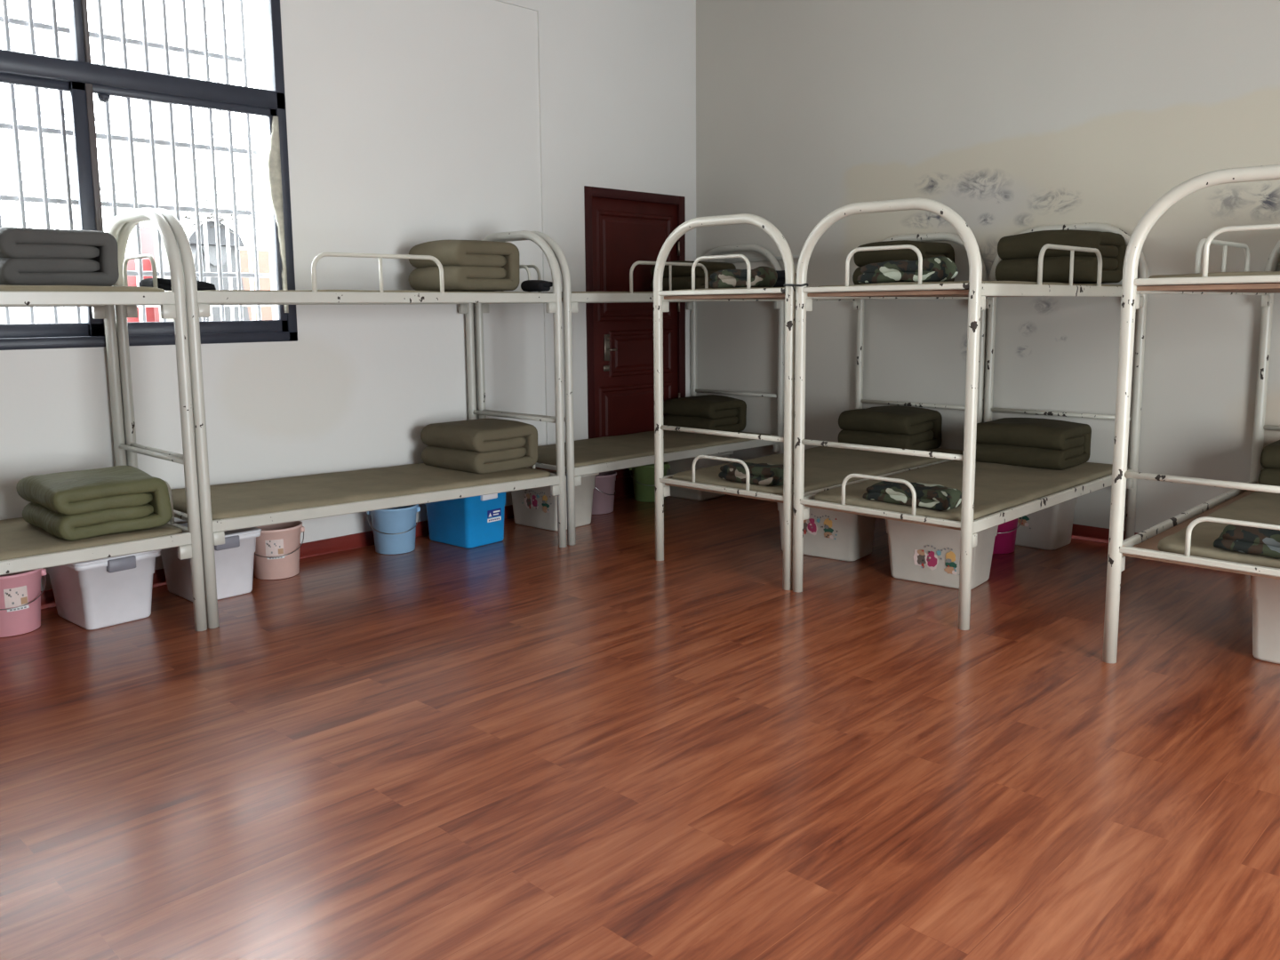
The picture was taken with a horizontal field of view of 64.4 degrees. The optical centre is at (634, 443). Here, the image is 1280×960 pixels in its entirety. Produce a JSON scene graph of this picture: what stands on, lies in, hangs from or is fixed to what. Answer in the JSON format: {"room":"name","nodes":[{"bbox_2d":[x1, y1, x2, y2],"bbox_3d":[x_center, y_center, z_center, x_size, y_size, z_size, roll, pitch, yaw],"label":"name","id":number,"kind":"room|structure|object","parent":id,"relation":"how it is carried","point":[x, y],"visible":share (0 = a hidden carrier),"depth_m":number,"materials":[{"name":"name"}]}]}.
{"room":"dormitory","nodes":[
{"label":"dormitory","id":0,"kind":"room"},
{"bbox_2d":[0,0,546,591],"bbox_3d":[-2.584,-1.129,4.555,0.240,3.700,8.880,7,11,44],"label":"wall","id":1,"kind":"structure","parent":0,"point":[410,124],"depth_m":5.51,"materials":[{"name":"white paint"}]},
{"bbox_2d":[0,178,17,184],"label":"bars","id":2,"kind":"object","parent":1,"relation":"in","point":[2,181],"depth_m":4.97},
{"bbox_2d":[8,0,13,17],"label":"bars","id":3,"kind":"object","parent":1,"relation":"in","point":[10,2],"depth_m":4.90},
{"bbox_2d":[9,24,16,51],"label":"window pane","id":4,"kind":"object","parent":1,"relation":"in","point":[12,26],"depth_m":4.92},
{"bbox_2d":[8,306,28,323],"label":"bars","id":5,"kind":"object","parent":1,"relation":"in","point":[9,307],"depth_m":5.01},
{"bbox_2d":[15,84,36,125],"label":"bars","id":6,"kind":"object","parent":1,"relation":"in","point":[20,110],"depth_m":4.96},
{"bbox_2d":[24,201,31,227],"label":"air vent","id":7,"kind":"object","parent":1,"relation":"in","point":[28,207],"depth_m":5.03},
{"bbox_2d":[18,130,41,196],"label":"bars","id":8,"kind":"object","parent":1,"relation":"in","point":[26,183],"depth_m":5.00,"materials":[{"name":"metal"}]},
{"bbox_2d":[0,0,70,58],"bbox_3d":[-2.701,-1.876,4.573,0.038,0.252,0.280,7,11,44],"label":"bars","id":9,"kind":"object","parent":1,"relation":"in","point":[31,24],"depth_m":4.55,"materials":[{"name":"metal"}]},
{"bbox_2d":[0,83,79,230],"bbox_3d":[-2.724,-1.294,4.620,0.038,0.626,0.320,7,11,44],"label":"bars","id":10,"kind":"object","parent":1,"relation":"in","point":[39,129],"depth_m":4.62,"materials":[{"name":"metal"}]},
{"bbox_2d":[36,0,42,23],"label":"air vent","id":11,"kind":"object","parent":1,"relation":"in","point":[38,2],"depth_m":4.98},
{"bbox_2d":[38,28,45,55],"label":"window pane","id":12,"kind":"object","parent":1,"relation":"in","point":[41,33],"depth_m":5.00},
{"bbox_2d":[33,306,52,323],"label":"bars","id":13,"kind":"object","parent":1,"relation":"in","point":[36,310],"depth_m":5.09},
{"bbox_2d":[40,88,59,127],"label":"bars","id":14,"kind":"object","parent":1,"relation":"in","point":[46,112],"depth_m":5.05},
{"bbox_2d":[47,133,65,198],"label":"bars","id":15,"kind":"object","parent":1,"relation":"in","point":[53,185],"depth_m":5.09,"materials":[{"name":"metal"}]},
{"bbox_2d":[53,203,59,229],"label":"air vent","id":16,"kind":"object","parent":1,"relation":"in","point":[55,205],"depth_m":5.11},
{"bbox_2d":[56,306,75,323],"label":"bars","id":17,"kind":"object","parent":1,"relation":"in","point":[64,314],"depth_m":5.18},
{"bbox_2d":[64,0,69,27],"label":"bars","id":18,"kind":"object","parent":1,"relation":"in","point":[66,6],"depth_m":5.07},
{"bbox_2d":[66,33,71,59],"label":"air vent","id":19,"kind":"object","parent":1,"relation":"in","point":[68,40],"depth_m":5.09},
{"bbox_2d":[70,184,77,189],"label":"air vent","id":20,"kind":"object","parent":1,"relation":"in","point":[73,186],"depth_m":5.18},
{"bbox_2d":[90,0,96,32],"label":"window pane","id":21,"kind":"object","parent":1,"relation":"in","point":[92,4],"depth_m":5.16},
{"bbox_2d":[93,38,99,63],"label":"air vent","id":22,"kind":"object","parent":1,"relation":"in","point":[95,40],"depth_m":5.18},
{"bbox_2d":[95,98,105,133],"label":"bars","id":23,"kind":"object","parent":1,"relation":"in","point":[100,119],"depth_m":5.22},
{"bbox_2d":[100,138,111,201],"label":"bars","id":24,"kind":"object","parent":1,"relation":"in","point":[106,188],"depth_m":5.26,"materials":[{"name":"metal"}]},
{"bbox_2d":[106,207,111,227],"label":"bars","id":25,"kind":"object","parent":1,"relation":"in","point":[108,214],"depth_m":5.29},
{"bbox_2d":[116,0,120,36],"label":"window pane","id":26,"kind":"object","parent":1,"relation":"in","point":[117,4],"depth_m":5.24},
{"bbox_2d":[110,97,127,135],"label":"bars","id":27,"kind":"object","parent":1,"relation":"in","point":[114,121],"depth_m":5.31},
{"bbox_2d":[119,42,123,67],"label":"bars","id":28,"kind":"object","parent":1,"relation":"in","point":[120,44],"depth_m":5.27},
{"bbox_2d":[115,141,133,202],"label":"bars","id":29,"kind":"object","parent":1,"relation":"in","point":[117,189],"depth_m":5.34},
{"bbox_2d":[136,305,142,321],"label":"bars","id":30,"kind":"object","parent":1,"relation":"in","point":[140,309],"depth_m":5.44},
{"bbox_2d":[132,120,148,127],"label":"bars","id":31,"kind":"object","parent":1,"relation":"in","point":[137,124],"depth_m":5.38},
{"bbox_2d":[136,189,153,194],"label":"bars","id":32,"kind":"object","parent":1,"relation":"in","point":[140,191],"depth_m":5.42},
{"bbox_2d":[0,0,297,350],"bbox_3d":[-2.449,-1.365,4.518,0.104,1.865,1.905,7,11,44],"label":"window","id":33,"kind":"structure","parent":1,"relation":"in","point":[83,78],"depth_m":4.68,"materials":[{"name":"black metal"}]},
{"bbox_2d":[127,223,170,283],"bbox_3d":[-2.402,-0.932,4.997,0.038,0.287,0.203,7,11,44],"label":"bars","id":34,"kind":"object","parent":1,"relation":"in","point":[140,273],"depth_m":5.00,"materials":[{"name":"metal"}]},
{"bbox_2d":[165,0,172,45],"label":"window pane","id":35,"kind":"object","parent":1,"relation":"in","point":[167,3],"depth_m":5.42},
{"bbox_2d":[168,50,174,75],"label":"bars","id":36,"kind":"object","parent":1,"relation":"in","point":[171,56],"depth_m":5.45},
{"bbox_2d":[88,0,260,87],"bbox_3d":[-2.257,-2.027,5.011,0.038,0.427,0.826,7,11,44],"label":"bars","id":37,"kind":"object","parent":1,"relation":"in","point":[100,36],"depth_m":5.01,"materials":[{"name":"metal"}]},
{"bbox_2d":[172,104,189,141],"label":"bars","id":38,"kind":"object","parent":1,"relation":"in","point":[177,128],"depth_m":5.49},
{"bbox_2d":[179,211,184,230],"label":"bars","id":39,"kind":"object","parent":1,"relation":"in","point":[181,216],"depth_m":5.55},
{"bbox_2d":[96,97,271,289],"bbox_3d":[-2.250,-1.232,5.115,0.038,0.901,0.830,7,11,44],"label":"bars","id":40,"kind":"object","parent":1,"relation":"in","point":[109,137],"depth_m":5.14,"materials":[{"name":"metal"}]},
{"bbox_2d":[175,146,193,206],"label":"bars","id":41,"kind":"object","parent":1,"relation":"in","point":[181,194],"depth_m":5.53,"materials":[{"name":"metal"}]},
{"bbox_2d":[188,0,195,49],"label":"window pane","id":42,"kind":"object","parent":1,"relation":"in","point":[191,14],"depth_m":5.51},
{"bbox_2d":[192,54,197,79],"label":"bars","id":43,"kind":"object","parent":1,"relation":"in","point":[195,69],"depth_m":5.53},
{"bbox_2d":[193,107,208,143],"label":"bars","id":44,"kind":"object","parent":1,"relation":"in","point":[199,131],"depth_m":5.58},
{"bbox_2d":[198,149,213,207],"label":"bars","id":45,"kind":"object","parent":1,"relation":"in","point":[203,196],"depth_m":5.62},
{"bbox_2d":[202,212,209,271],"label":"bars","id":46,"kind":"object","parent":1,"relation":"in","point":[204,223],"depth_m":5.66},
{"bbox_2d":[208,304,219,320],"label":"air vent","id":47,"kind":"object","parent":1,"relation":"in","point":[211,306],"depth_m":5.71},
{"bbox_2d":[211,0,218,53],"label":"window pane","id":48,"kind":"object","parent":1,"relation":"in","point":[213,8],"depth_m":5.59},
{"bbox_2d":[215,58,220,82],"label":"bars","id":49,"kind":"object","parent":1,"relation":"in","point":[217,66],"depth_m":5.62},
{"bbox_2d":[213,110,228,146],"label":"bars","id":50,"kind":"object","parent":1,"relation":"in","point":[221,133],"depth_m":5.67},
{"bbox_2d":[217,151,231,208],"label":"bars","id":51,"kind":"object","parent":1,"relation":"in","point":[226,197],"depth_m":5.70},
{"bbox_2d":[224,214,231,272],"label":"bars","id":52,"kind":"object","parent":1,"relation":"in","point":[227,226],"depth_m":5.75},
{"bbox_2d":[224,304,238,320],"label":"bars","id":53,"kind":"object","parent":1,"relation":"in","point":[231,306],"depth_m":5.80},
{"bbox_2d":[233,0,239,56],"label":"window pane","id":54,"kind":"object","parent":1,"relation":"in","point":[236,12],"depth_m":5.68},
{"bbox_2d":[237,62,241,86],"label":"bars","id":55,"kind":"object","parent":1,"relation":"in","point":[239,73],"depth_m":5.71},
{"bbox_2d":[232,112,264,151],"label":"bars","id":56,"kind":"object","parent":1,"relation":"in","point":[242,135],"depth_m":5.76,"materials":[{"name":"metal"}]},
{"bbox_2d":[246,215,253,272],"label":"bars","id":57,"kind":"object","parent":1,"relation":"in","point":[247,216],"depth_m":5.83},
{"bbox_2d":[236,153,268,211],"label":"bars","id":58,"kind":"object","parent":1,"relation":"in","point":[246,198],"depth_m":5.80,"materials":[{"name":"metal"}]},
{"bbox_2d":[242,304,274,319],"label":"bars","id":59,"kind":"object","parent":1,"relation":"in","point":[252,306],"depth_m":5.89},
{"bbox_2d":[258,65,261,88],"label":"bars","id":60,"kind":"object","parent":1,"relation":"in","point":[260,76],"depth_m":5.80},
{"bbox_2d":[266,216,271,273],"label":"bars","id":61,"kind":"object","parent":1,"relation":"in","point":[268,219],"depth_m":5.92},
{"bbox_2d":[40,504,513,609],"bbox_3d":[-2.476,0.677,4.694,0.028,0.082,8.386,7,11,44],"label":"baseboard","id":62,"kind":"structure","parent":1,"relation":"attached to","point":[351,541],"depth_m":5.53,"materials":[{"name":"wood"}]},
{"bbox_2d":[495,0,695,444],"bbox_3d":[-2.493,-1.118,4.466,0.014,3.700,8.400,7,11,44],"label":"wall","id":63,"kind":"structure","parent":1,"relation":"attached to","point":[617,78],"depth_m":6.70,"materials":[{"name":"white paint"}]},
{"bbox_2d":[584,185,685,497],"bbox_3d":[-0.019,-0.690,7.143,0.182,2.101,0.982,7,11,44],"label":"door","id":64,"kind":"structure","parent":63,"relation":"in","point":[623,228],"depth_m":7.02,"materials":[{"name":"red paint"}]},
{"bbox_2d":[0,494,1279,959],"bbox_3d":[0.127,1.076,2.184,7.700,0.100,8.800,7,11,44],"label":"floor","id":65,"kind":"structure","parent":0,"point":[522,746],"depth_m":2.94,"materials":[{"name":"brown wood"}]},
{"bbox_2d":[0,568,46,637],"bbox_3d":[-2.601,0.651,4.223,0.266,0.260,0.276,7,11,44],"label":"bucket","id":66,"kind":"object","parent":65,"relation":"on","point":[20,593],"visible":0.96,"depth_m":4.15,"materials":[{"name":"pink plastic"}]},
{"bbox_2d":[0,207,207,631],"bbox_3d":[-2.774,-0.024,3.693,0.837,1.740,1.997,7,11,44],"label":"bunk bed","id":67,"kind":"object","parent":65,"relation":"on","point":[188,542],"visible":0.65,"depth_m":4.08,"materials":[{"name":"beige paint"}]},
{"bbox_2d":[0,284,164,291],"bbox_3d":[-2.779,-0.537,3.625,0.754,0.057,1.894,7,11,44],"label":"mattress","id":68,"kind":"object","parent":67,"relation":"on","point":[3,288],"visible":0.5,"depth_m":3.81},
{"bbox_2d":[0,226,120,286],"bbox_3d":[-2.360,-0.743,4.078,0.405,0.232,0.432,7,11,44],"label":"quilt","id":69,"kind":"object","parent":68,"relation":"on","point":[28,256],"visible":0.94,"depth_m":3.93,"materials":[{"name":"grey fabric"}]},
{"bbox_2d":[0,516,182,560],"bbox_3d":[-2.769,0.419,3.752,0.772,0.062,1.894,7,11,44],"label":"mattress","id":70,"kind":"object","parent":67,"relation":"on","point":[19,538],"visible":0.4,"depth_m":3.95,"materials":[{"name":"fabric"}]},
{"bbox_2d":[15,466,172,539],"bbox_3d":[-2.212,0.228,4.160,0.471,0.222,0.452,7,10,43],"label":"quilt","id":71,"kind":"object","parent":70,"relation":"on","point":[76,505],"visible":1,"depth_m":4.02,"materials":[{"name":"fabric"}]},
{"bbox_2d":[46,549,161,630],"bbox_3d":[-2.302,0.602,4.395,0.459,0.305,0.355,6,10,41],"label":"storage box","id":72,"kind":"object","parent":65,"relation":"on","point":[110,591],"visible":0.66,"depth_m":4.26,"materials":[{"name":"white plastic"}]},
{"bbox_2d":[160,522,261,601],"bbox_3d":[-1.998,0.550,4.765,0.439,0.305,0.355,7,10,43],"label":"storage box","id":73,"kind":"object","parent":65,"relation":"on","point":[234,559],"visible":0.45,"depth_m":4.67,"materials":[{"name":"white plastic"}]},
{"bbox_2d":[253,520,304,579],"bbox_3d":[-1.794,0.533,5.074,0.266,0.255,0.270,7,11,44],"label":"bucket","id":74,"kind":"object","parent":65,"relation":"on","point":[276,554],"visible":0.81,"depth_m":4.99,"materials":[{"name":"pink plastic"}]},
{"bbox_2d":[114,208,566,628],"bbox_3d":[-1.374,-0.225,5.107,0.837,1.740,1.997,7,11,44],"label":"bunk bed","id":75,"kind":"object","parent":65,"relation":"on","point":[197,302],"visible":0.68,"depth_m":4.65,"materials":[{"name":"beige paint"}]},
{"bbox_2d":[164,288,543,293],"bbox_3d":[-1.379,-0.735,5.041,0.756,0.041,1.893,7,11,44],"label":"mattress","id":76,"kind":"object","parent":75,"relation":"on","point":[212,290],"visible":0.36,"depth_m":4.61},
{"bbox_2d":[138,277,215,290],"bbox_3d":[-1.992,-0.693,4.424,0.161,0.056,0.276,6,10,41],"label":"cloth","id":77,"kind":"object","parent":76,"relation":"on","point":[164,284],"visible":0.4,"depth_m":4.33,"materials":[{"name":"fabric"}]},
{"bbox_2d":[408,239,519,291],"bbox_3d":[-0.929,-0.966,5.534,0.466,0.273,0.436,7,11,44],"label":"quilt","id":78,"kind":"object","parent":76,"relation":"on","point":[468,265],"visible":0.9,"depth_m":5.37,"materials":[{"name":"green fabric"}]},
{"bbox_2d":[520,280,552,291],"bbox_3d":[-0.525,-0.853,5.502,0.168,0.061,0.122,7,11,44],"label":"cloth","id":79,"kind":"object","parent":76,"relation":"on","point":[543,285],"visible":1,"depth_m":5.46,"materials":[{"name":"fabric"}]},
{"bbox_2d":[170,463,551,519],"bbox_3d":[-1.366,0.213,5.164,0.781,0.094,1.897,7,11,44],"label":"mattress","id":80,"kind":"object","parent":75,"relation":"on","point":[242,499],"visible":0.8,"depth_m":4.95,"materials":[{"name":"fabric"}]},
{"bbox_2d":[421,418,537,473],"bbox_3d":[-0.870,0.004,5.707,0.503,0.255,0.463,6,10,42],"label":"quilt","id":81,"kind":"object","parent":80,"relation":"on","point":[487,445],"visible":1,"depth_m":5.54,"materials":[{"name":"green fabric"}]},
{"bbox_2d":[366,504,420,554],"bbox_3d":[-1.318,0.463,5.569,0.266,0.255,0.269,7,11,44],"label":"bucket","id":82,"kind":"object","parent":65,"relation":"on","point":[394,529],"visible":0.88,"depth_m":5.48,"materials":[{"name":"blue plastic"}]},
{"bbox_2d":[424,492,505,548],"bbox_3d":[-0.959,0.395,5.786,0.429,0.325,0.325,6,10,41],"label":"storage box","id":83,"kind":"object","parent":65,"relation":"on","point":[476,521],"visible":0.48,"depth_m":5.66,"materials":[{"name":"blue plastic"}]},
{"bbox_2d":[511,467,599,531],"bbox_3d":[-0.503,0.326,6.216,0.480,0.340,0.385,6,10,41],"label":"storage box","id":84,"kind":"object","parent":65,"relation":"on","point":[536,508],"visible":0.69,"depth_m":6.11,"materials":[{"name":"plastic"}]},
{"bbox_2d":[592,470,616,514],"bbox_3d":[-0.244,0.317,6.589,0.266,0.255,0.269,7,11,44],"label":"bucket","id":85,"kind":"object","parent":65,"relation":"on","point":[604,494],"visible":0.7,"depth_m":6.49,"materials":[{"name":"plastic"}]},
{"bbox_2d":[474,231,784,545],"bbox_3d":[0.039,-0.427,6.534,0.837,1.740,1.993,7,11,44],"label":"bunk bed","id":86,"kind":"object","parent":65,"relation":"on","point":[570,300],"visible":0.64,"depth_m":5.99,"materials":[{"name":"beige paint"}]},
{"bbox_2d":[541,290,653,293],"bbox_3d":[0.033,-0.944,6.465,0.757,0.043,1.888,7,11,44],"label":"mattress","id":87,"kind":"object","parent":86,"relation":"on","point":[625,292],"visible":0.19,"depth_m":5.79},
{"bbox_2d":[650,261,736,290],"bbox_3d":[0.400,-1.129,6.895,0.427,0.206,0.434,7,11,44],"label":"quilt","id":88,"kind":"object","parent":87,"relation":"on","point":[681,275],"visible":0.56,"depth_m":6.71,"materials":[{"name":"green fabric"}]},
{"bbox_2d":[536,430,769,467],"bbox_3d":[0.043,0.011,6.592,0.755,0.054,1.891,7,11,44],"label":"mattress","id":89,"kind":"object","parent":86,"relation":"on","point":[602,450],"visible":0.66,"depth_m":6.41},
{"bbox_2d":[663,395,745,432],"bbox_3d":[0.490,-0.208,7.157,0.464,0.238,0.416,7,11,44],"label":"quilt","id":90,"kind":"object","parent":89,"relation":"on","point":[711,412],"visible":0.91,"depth_m":7.01,"materials":[{"name":"green fabric"}]},
{"bbox_2d":[629,461,670,502],"bbox_3d":[0.104,0.261,6.990,0.266,0.255,0.268,7,11,44],"label":"bucket","id":91,"kind":"object","parent":65,"relation":"on","point":[643,477],"visible":0.66,"depth_m":6.89,"materials":[{"name":"green plastic"}]},
{"bbox_2d":[666,450,733,500],"bbox_3d":[0.410,0.202,7.125,0.470,0.330,0.370,7,11,44],"label":"storage box","id":92,"kind":"object","parent":65,"relation":"on","point":[678,466],"visible":0.25,"depth_m":6.97,"materials":[{"name":"plastic"}]},
{"bbox_2d":[653,213,987,590],"bbox_3d":[1.077,-0.312,5.589,0.864,1.740,1.939,7,11,44],"label":"bunk bed","id":93,"kind":"object","parent":65,"relation":"on","point":[661,299],"visible":0.59,"depth_m":5.00,"materials":[{"name":"beige paint"}]},
{"bbox_2d":[673,286,815,295],"bbox_3d":[1.071,-0.822,5.521,0.782,0.039,1.836,7,11,44],"label":"mattress","id":94,"kind":"object","parent":93,"relation":"on","point":[807,286],"visible":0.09,"depth_m":4.92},
{"bbox_2d":[708,266,777,287],"bbox_3d":[0.525,-0.802,4.913,0.329,0.099,0.163,7,11,44],"label":"camouflage uniform","id":95,"kind":"object","parent":94,"relation":"on","point":[760,277],"visible":0.88,"depth_m":4.84,"materials":[{"name":"fabric"}]},
{"bbox_2d":[773,270,796,287],"bbox_3d":[0.720,-0.805,4.986,0.171,0.081,0.135,3,8,27],"label":"cloth","id":96,"kind":"object","parent":94,"relation":"on","point":[780,274],"visible":0.32,"depth_m":4.92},
{"bbox_2d":[853,240,954,283],"bbox_3d":[1.584,-1.050,5.968,0.445,0.273,0.434,7,11,44],"label":"quilt","id":97,"kind":"object","parent":94,"relation":"on","point":[928,250],"visible":0.36,"depth_m":5.82,"materials":[{"name":"green fabric"}]},
{"bbox_2d":[672,446,963,495],"bbox_3d":[1.082,0.117,5.646,0.783,0.053,1.839,7,11,44],"label":"mattress","id":98,"kind":"object","parent":93,"relation":"on","point":[825,467],"visible":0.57,"depth_m":5.43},
{"bbox_2d":[719,462,783,486],"bbox_3d":[0.599,0.145,4.977,0.372,0.087,0.179,7,11,44],"label":"camouflage uniform","id":99,"kind":"object","parent":98,"relation":"on","point":[765,474],"visible":0.77,"depth_m":4.90,"materials":[{"name":"fabric"}]},
{"bbox_2d":[838,406,942,450],"bbox_3d":[1.540,-0.092,6.127,0.478,0.243,0.446,7,11,44],"label":"quilt","id":100,"kind":"object","parent":98,"relation":"on","point":[908,428],"visible":0.95,"depth_m":5.97,"materials":[{"name":"green fabric"}]},
{"bbox_2d":[777,502,875,561],"bbox_3d":[1.028,0.413,5.426,0.510,0.345,0.330,5,9,37],"label":"storage box","id":101,"kind":"object","parent":65,"relation":"on","point":[830,534],"visible":0.56,"depth_m":5.28,"materials":[{"name":"plastic"}]},
{"bbox_2d":[885,519,998,589],"bbox_3d":[1.469,0.485,4.873,0.500,0.340,0.340,6,10,39],"label":"storage box","id":102,"kind":"object","parent":65,"relation":"on","point":[918,553],"visible":0.61,"depth_m":4.77,"materials":[{"name":"plastic"}]},
{"bbox_2d":[792,197,1148,630],"bbox_3d":[1.703,-0.238,4.980,0.866,1.740,1.939,7,11,44],"label":"bunk bed","id":103,"kind":"object","parent":65,"relation":"on","point":[981,296],"visible":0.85,"depth_m":4.44,"materials":[{"name":"beige paint"}]},
{"bbox_2d":[783,283,808,291],"bbox_3d":[0.721,-0.697,4.546,0.122,0.035,0.069,7,11,44],"label":"strap","id":104,"kind":"object","parent":103,"relation":"attached to","point":[784,284],"visible":0.96,"depth_m":4.52,"materials":[{"name":"metal"}]},
{"bbox_2d":[814,460,1112,521],"bbox_3d":[1.708,0.192,5.038,0.785,0.051,1.836,7,11,44],"label":"mattress","id":105,"kind":"object","parent":103,"relation":"on","point":[997,487],"visible":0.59,"depth_m":4.85,"materials":[{"name":"fabric"}]},
{"bbox_2d":[864,480,961,510],"bbox_3d":[1.204,0.215,4.394,0.410,0.090,0.166,7,11,44],"label":"camouflage uniform","id":106,"kind":"object","parent":105,"relation":"on","point":[929,496],"visible":0.94,"depth_m":4.32,"materials":[{"name":"fabric"}]},
{"bbox_2d":[975,417,1091,470],"bbox_3d":[2.158,-0.010,5.519,0.498,0.228,0.458,6,10,42],"label":"quilt","id":107,"kind":"object","parent":105,"relation":"on","point":[1023,442],"visible":0.94,"depth_m":5.36,"materials":[{"name":"green fabric"}]},
{"bbox_2d":[816,280,1121,292],"bbox_3d":[1.698,-0.750,4.912,0.784,0.044,1.836,7,11,44],"label":"mattress","id":108,"kind":"object","parent":103,"relation":"on","point":[984,281],"visible":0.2,"depth_m":4.32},
{"bbox_2d":[854,257,957,283],"bbox_3d":[1.155,-0.732,4.305,0.422,0.100,0.163,7,11,44],"label":"camouflage uniform","id":109,"kind":"object","parent":108,"relation":"on","point":[934,269],"visible":0.91,"depth_m":4.22,"materials":[{"name":"fabric"}]},
{"bbox_2d":[994,229,1126,283],"bbox_3d":[2.239,-0.977,5.343,0.528,0.272,0.452,7,11,44],"label":"quilt","id":110,"kind":"object","parent":108,"relation":"on","point":[1018,254],"visible":0.84,"depth_m":5.18,"materials":[{"name":"green fabric"}]},
{"bbox_2d":[992,516,1022,553],"bbox_3d":[1.931,0.447,5.449,0.269,0.255,0.266,7,11,44],"label":"bucket","id":111,"kind":"object","parent":65,"relation":"on","point":[1005,538],"visible":0.23,"depth_m":5.35,"materials":[{"name":"plastic"}]},
{"bbox_2d":[1015,497,1077,550],"bbox_3d":[2.183,0.377,5.619,0.470,0.345,0.320,7,11,44],"label":"storage box","id":112,"kind":"object","parent":65,"relation":"on","point":[1050,528],"visible":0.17,"depth_m":5.46,"materials":[{"name":"plastic"}]},
{"bbox_2d":[1102,164,1279,663],"bbox_3d":[2.696,-0.119,4.013,0.866,1.740,1.939,7,11,44],"label":"bunk bed","id":113,"kind":"object","parent":65,"relation":"on","point":[1144,545],"visible":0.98,"depth_m":3.59,"materials":[{"name":"beige paint"}]},
{"bbox_2d":[1147,271,1279,285],"bbox_3d":[2.691,-0.632,3.946,0.786,0.045,1.838,7,11,44],"label":"mattress","id":114,"kind":"object","parent":113,"relation":"on","point":[1266,273],"visible":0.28,"depth_m":3.43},
{"bbox_2d":[1158,491,1279,568],"bbox_3d":[2.740,0.312,4.054,0.702,0.052,1.806,7,11,44],"label":"mattress","id":115,"kind":"object","parent":113,"relation":"on","point":[1257,507],"visible":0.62,"depth_m":3.82,"materials":[{"name":"fabric"}]},
{"bbox_2d":[1212,524,1279,558],"bbox_3d":[2.228,0.328,3.393,0.500,0.108,0.173,7,11,44],"label":"camouflage uniform","id":116,"kind":"object","parent":115,"relation":"on","point":[1236,539],"visible":0.89,"depth_m":3.43,"materials":[{"name":"fabric"}]},
{"bbox_2d":[1257,440,1279,486],"bbox_3d":[3.143,0.106,4.576,0.488,0.227,0.432,7,11,44],"label":"quilt","id":117,"kind":"object","parent":115,"relation":"on","point":[1269,475],"visible":0.94,"depth_m":4.57,"materials":[{"name":"green fabric"}]},
{"bbox_2d":[1250,575,1279,663],"bbox_3d":[2.524,0.625,3.679,0.510,0.355,0.350,7,11,44],"label":"storage box","id":118,"kind":"object","parent":65,"relation":"on","point":[1265,592],"visible":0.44,"depth_m":3.70,"materials":[{"name":"plastic"}]},
{"bbox_2d":[696,0,1279,532],"bbox_3d":[3.218,-1.231,4.906,7.540,3.700,0.240,7,11,44],"label":"wall","id":119,"kind":"structure","parent":0,"point":[1012,116],"depth_m":5.80,"materials":[{"name":"paint"}]},
{"bbox_2d":[725,255,799,263],"bbox_3d":[0.902,-1.272,7.012,0.700,0.028,0.016,7,11,44],"label":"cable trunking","id":120,"kind":"object","parent":119,"relation":"attached to","point":[795,257],"visible":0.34,"depth_m":7.06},
{"bbox_2d":[1071,523,1139,543],"bbox_3d":[3.066,0.565,5.132,7.286,0.082,0.014,7,11,44],"label":"baseboard","id":121,"kind":"structure","parent":119,"relation":"attached to","point":[1079,532],"depth_m":5.64,"materials":[{"name":"wood"}]},
{"label":"outside","id":122,"kind":"structure","parent":0,"visible":0},
{"bbox_3d":[-11.005,-0.099,14.735,25.760,0.150,22.000,7,11,44],"label":"ground","id":123,"kind":"structure","parent":122,"visible":0},
{"bbox_2d":[0,307,87,324],"bbox_3d":[-9.482,-1.349,14.464,2.500,2.370,14.400,7,11,44],"label":"building","id":124,"kind":"structure","parent":123,"relation":"on","point":[18,315],"depth_m":14.27,"materials":[{"name":"white"}]},
{"bbox_2d":[127,257,155,322],"bbox_3d":[-3.784,-0.364,7.747,0.060,2.070,0.320,7,11,44],"label":"signboard","id":125,"kind":"object","parent":123,"relation":"on","point":[150,314],"visible":0.09,"depth_m":7.67},
{"bbox_2d":[130,225,159,321],"bbox_3d":[-3.839,-0.545,8.129,0.100,2.330,0.180,7,11,44],"label":"signboard","id":126,"kind":"object","parent":123,"relation":"on","point":[147,233],"visible":0.08,"depth_m":7.96},
{"bbox_2d":[136,0,175,321],"bbox_3d":[-3.253,-1.528,7.049,0.130,4.550,0.130,7,11,44],"label":"pillar","id":127,"kind":"structure","parent":123,"relation":"on","point":[153,7],"depth_m":6.91,"materials":[{"name":"beige paint"}]},
{"bbox_2d":[152,118,169,136],"label":"security grille","id":128,"kind":"object","parent":127,"relation":"attached to","point":[156,125],"depth_m":5.45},
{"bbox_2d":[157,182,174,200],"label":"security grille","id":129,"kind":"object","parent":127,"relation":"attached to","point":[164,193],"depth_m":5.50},
{"bbox_2d":[153,220,249,320],"bbox_3d":[-3.202,-0.499,7.774,0.610,2.320,0.560,7,11,44],"label":"shelter","id":130,"kind":"object","parent":123,"relation":"on","point":[211,231],"visible":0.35,"depth_m":7.45,"materials":[{"name":"plastic"}]},
{"bbox_2d":[182,181,267,233],"bbox_3d":[-2.997,-1.710,7.369,0.107,0.385,0.831,7,11,44],"label":"wire tangle","id":131,"kind":"object","parent":130,"relation":"on","point":[212,215],"visible":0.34,"depth_m":7.35,"materials":[{"name":"white"}]},
{"bbox_2d":[239,249,272,319],"bbox_3d":[-3.242,-0.542,8.670,0.200,2.170,0.820,7,11,44],"label":"wall","id":132,"kind":"structure","parent":123,"relation":"on","point":[263,256],"depth_m":8.52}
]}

